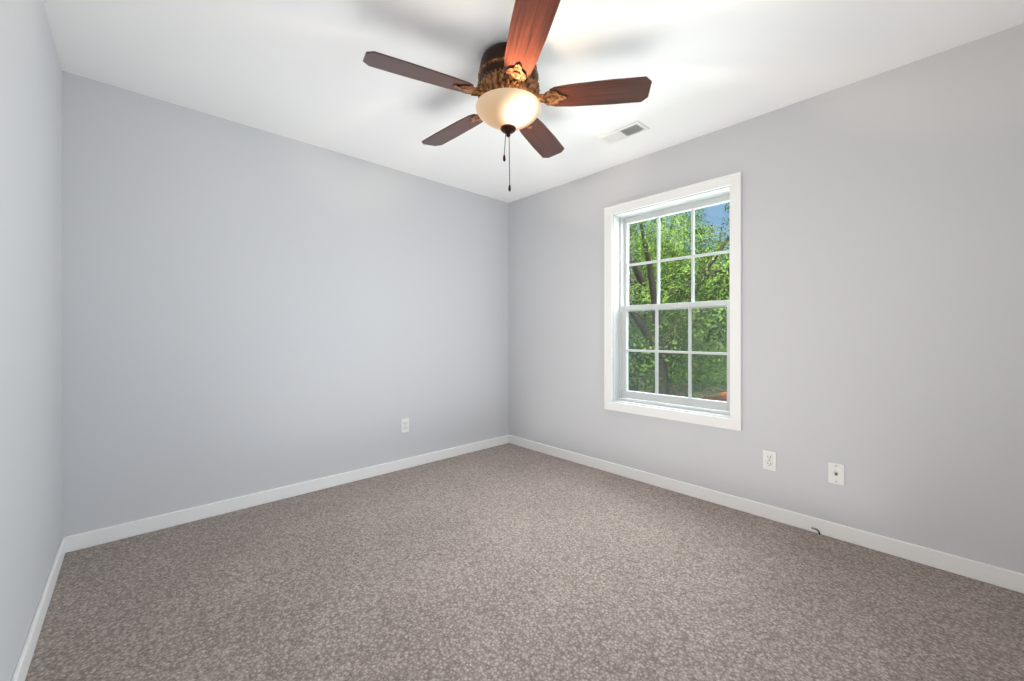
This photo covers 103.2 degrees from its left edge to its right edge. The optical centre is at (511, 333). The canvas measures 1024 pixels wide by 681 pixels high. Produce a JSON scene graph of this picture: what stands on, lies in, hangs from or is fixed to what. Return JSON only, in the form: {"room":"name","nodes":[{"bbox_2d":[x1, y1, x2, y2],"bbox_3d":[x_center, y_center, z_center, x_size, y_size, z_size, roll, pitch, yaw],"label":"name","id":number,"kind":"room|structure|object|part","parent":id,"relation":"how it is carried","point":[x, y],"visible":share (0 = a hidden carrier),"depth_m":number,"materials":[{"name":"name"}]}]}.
{"room":"empty bedroom","nodes":[
{"label":"empty bedroom","id":0,"kind":"room"},
{"bbox_2d":[0,0,61,680],"bbox_3d":[-1.138,-0.110,0.718,0.150,2.440,3.500,0,0,-43],"label":"wall","id":1,"kind":"structure","parent":0,"point":[30,303],"depth_m":1.41,"materials":[{"name":"grey paint"}]},
{"bbox_2d":[11,538,64,680],"bbox_3d":[-1.078,1.069,0.773,0.013,0.082,3.474,0,0,-43],"label":"baseboard","id":2,"kind":"structure","parent":1,"relation":"attached to","point":[24,660],"depth_m":1.49,"materials":[{"name":"white wood"}]},
{"bbox_2d":[62,71,508,536],"bbox_3d":[-1.179,-0.110,3.171,3.430,2.440,0.150,0,0,-43],"label":"wall","id":3,"kind":"structure","parent":0,"point":[247,310],"depth_m":2.60,"materials":[{"name":"grey paint"}]},
{"bbox_2d":[62,435,508,552],"bbox_3d":[-1.149,1.069,3.087,3.060,0.082,0.013,0,0,-43],"label":"baseboard","id":4,"kind":"structure","parent":3,"relation":"attached to","point":[79,541],"depth_m":2.59,"materials":[{"name":"white wood"}]},
{"bbox_2d":[401,418,408,432],"bbox_3d":[-0.879,0.755,3.341,0.070,0.114,0.009,0,0,-43],"label":"electrical outlet","id":5,"kind":"object","parent":3,"relation":"attached to","point":[405,425],"visible":1,"depth_m":3.34,"materials":[{"name":"white plastic"}]},
{"bbox_2d":[25,443,1023,680],"bbox_3d":[0.064,1.170,1.834,3.430,0.120,3.800,0,0,-43],"label":"floor","id":6,"kind":"structure","parent":0,"point":[508,562],"depth_m":1.71,"materials":[{"name":"grey carpet"}]},
{"bbox_2d":[43,0,1023,202],"bbox_3d":[0.064,-1.390,1.834,3.430,0.120,3.800,0,0,-43],"label":"ceiling","id":7,"kind":"structure","parent":0,"point":[300,70],"depth_m":1.97,"materials":[{"name":"white paint"}]},
{"bbox_2d":[363,0,651,190],"bbox_3d":[-0.053,-1.011,1.985,1.280,0.638,1.240,0,0,-43],"label":"ceiling fan","id":8,"kind":"object","parent":7,"relation":"hanging from","point":[506,90],"visible":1,"depth_m":1.85,"materials":[{"name":"brown wood"}]},
{"bbox_3d":[-0.018,-1.045,1.961,0.316,0.100,0.316,0,0,-43],"label":"lamp shade","id":9,"kind":"part","parent":8,"relation":"part of","materials":[{"name":"white glass"}]},
{"bbox_2d":[597,121,649,145],"bbox_3d":[0.736,-1.325,2.690,0.145,0.011,0.305,0,0,-43],"label":"ceiling vent","id":10,"kind":"object","parent":7,"relation":"in","point":[625,132],"visible":1,"depth_m":2.68,"materials":[{"name":"white metal"}]},
{"bbox_2d":[509,23,1023,573],"bbox_3d":[1.239,-0.110,2.926,0.220,2.440,3.500,0,0,-43],"label":"wall","id":11,"kind":"structure","parent":0,"point":[883,287],"depth_m":2.15,"materials":[{"name":"grey paint"}]},
{"bbox_2d":[604,171,741,430],"bbox_3d":[1.187,-0.203,2.994,0.284,1.618,1.004,0,0,-43],"label":"window","id":12,"kind":"structure","parent":11,"relation":"in","point":[619,396],"depth_m":2.97,"materials":[{"name":"white"}]},
{"bbox_2d":[509,435,1023,593],"bbox_3d":[1.154,1.069,2.847,0.013,0.082,3.474,0,0,-43],"label":"baseboard","id":13,"kind":"structure","parent":11,"relation":"attached to","point":[993,575],"depth_m":2.25,"materials":[{"name":"white wood"}]},
{"bbox_2d":[763,450,775,470],"bbox_3d":[1.543,0.760,2.432,0.009,0.114,0.070,0,0,-43],"label":"electrical outlet","id":14,"kind":"object","parent":11,"relation":"attached to","point":[769,460],"visible":1,"depth_m":2.43,"materials":[{"name":"white plastic"}]},
{"bbox_2d":[828,462,844,485],"bbox_3d":[1.754,0.759,2.197,0.019,0.114,0.070,0,0,-43],"label":"outlet","id":15,"kind":"object","parent":11,"relation":"attached to","point":[836,473],"visible":1,"depth_m":2.20,"materials":[{"name":"white plastic"}]},
{"label":"outside","id":16,"kind":"structure","parent":0,"visible":0},
{"bbox_2d":[639,361,726,386],"bbox_3d":[18.970,4.110,21.791,82.000,0.200,80.000,0,0,-43],"label":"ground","id":17,"kind":"structure","parent":16,"point":[694,379],"depth_m":35.56,"materials":[{"name":"green plant"}]},
{"bbox_2d":[628,379,726,397],"bbox_3d":[10.360,3.165,16.447,0.110,1.690,28.109,0,0,-43],"label":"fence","id":18,"kind":"object","parent":17,"relation":"on","point":[682,392],"depth_m":18.98,"materials":[{"name":"brown wood"}]},
{"bbox_2d":[628,268,726,381],"bbox_3d":[8.583,-0.179,23.729,9.280,8.424,8.693,0,0,-43],"label":"tree","id":19,"kind":"object","parent":17,"relation":"on","point":[669,354],"depth_m":22.26,"materials":[{"name":"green plant"}]},
{"bbox_2d":[628,345,726,385],"bbox_3d":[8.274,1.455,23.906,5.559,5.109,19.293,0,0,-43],"label":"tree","id":20,"kind":"object","parent":17,"relation":"on","point":[693,374],"depth_m":21.26,"materials":[{"name":"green plant"}]},
{"bbox_2d":[628,202,729,397],"bbox_3d":[3.291,0.081,8.701,7.615,7.879,7.095,0,0,-43],"label":"tree","id":21,"kind":"object","parent":17,"relation":"on","point":[685,283],"depth_m":8.58,"materials":[{"name":"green plant"}]},
{"bbox_2d":[628,208,729,390],"bbox_3d":[4.289,-0.905,16.581,8.853,9.849,8.171,0,0,-43],"label":"tree","id":22,"kind":"object","parent":17,"relation":"on","point":[662,234],"depth_m":14.29,"materials":[{"name":"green plant"}]},
{"bbox_2d":[663,249,729,371],"bbox_3d":[11.385,0.012,19.704,9.472,8.024,9.567,0,0,-43],"label":"tree","id":23,"kind":"object","parent":17,"relation":"on","point":[712,340],"depth_m":19.11,"materials":[{"name":"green plant"}]},
{"bbox_2d":[703,391,726,401],"bbox_3d":[5.835,2.910,11.907,3.940,2.200,2.940,0,0,-43],"label":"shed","id":24,"kind":"object","parent":17,"relation":"on","point":[719,398],"depth_m":11.86,"materials":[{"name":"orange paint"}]}
]}

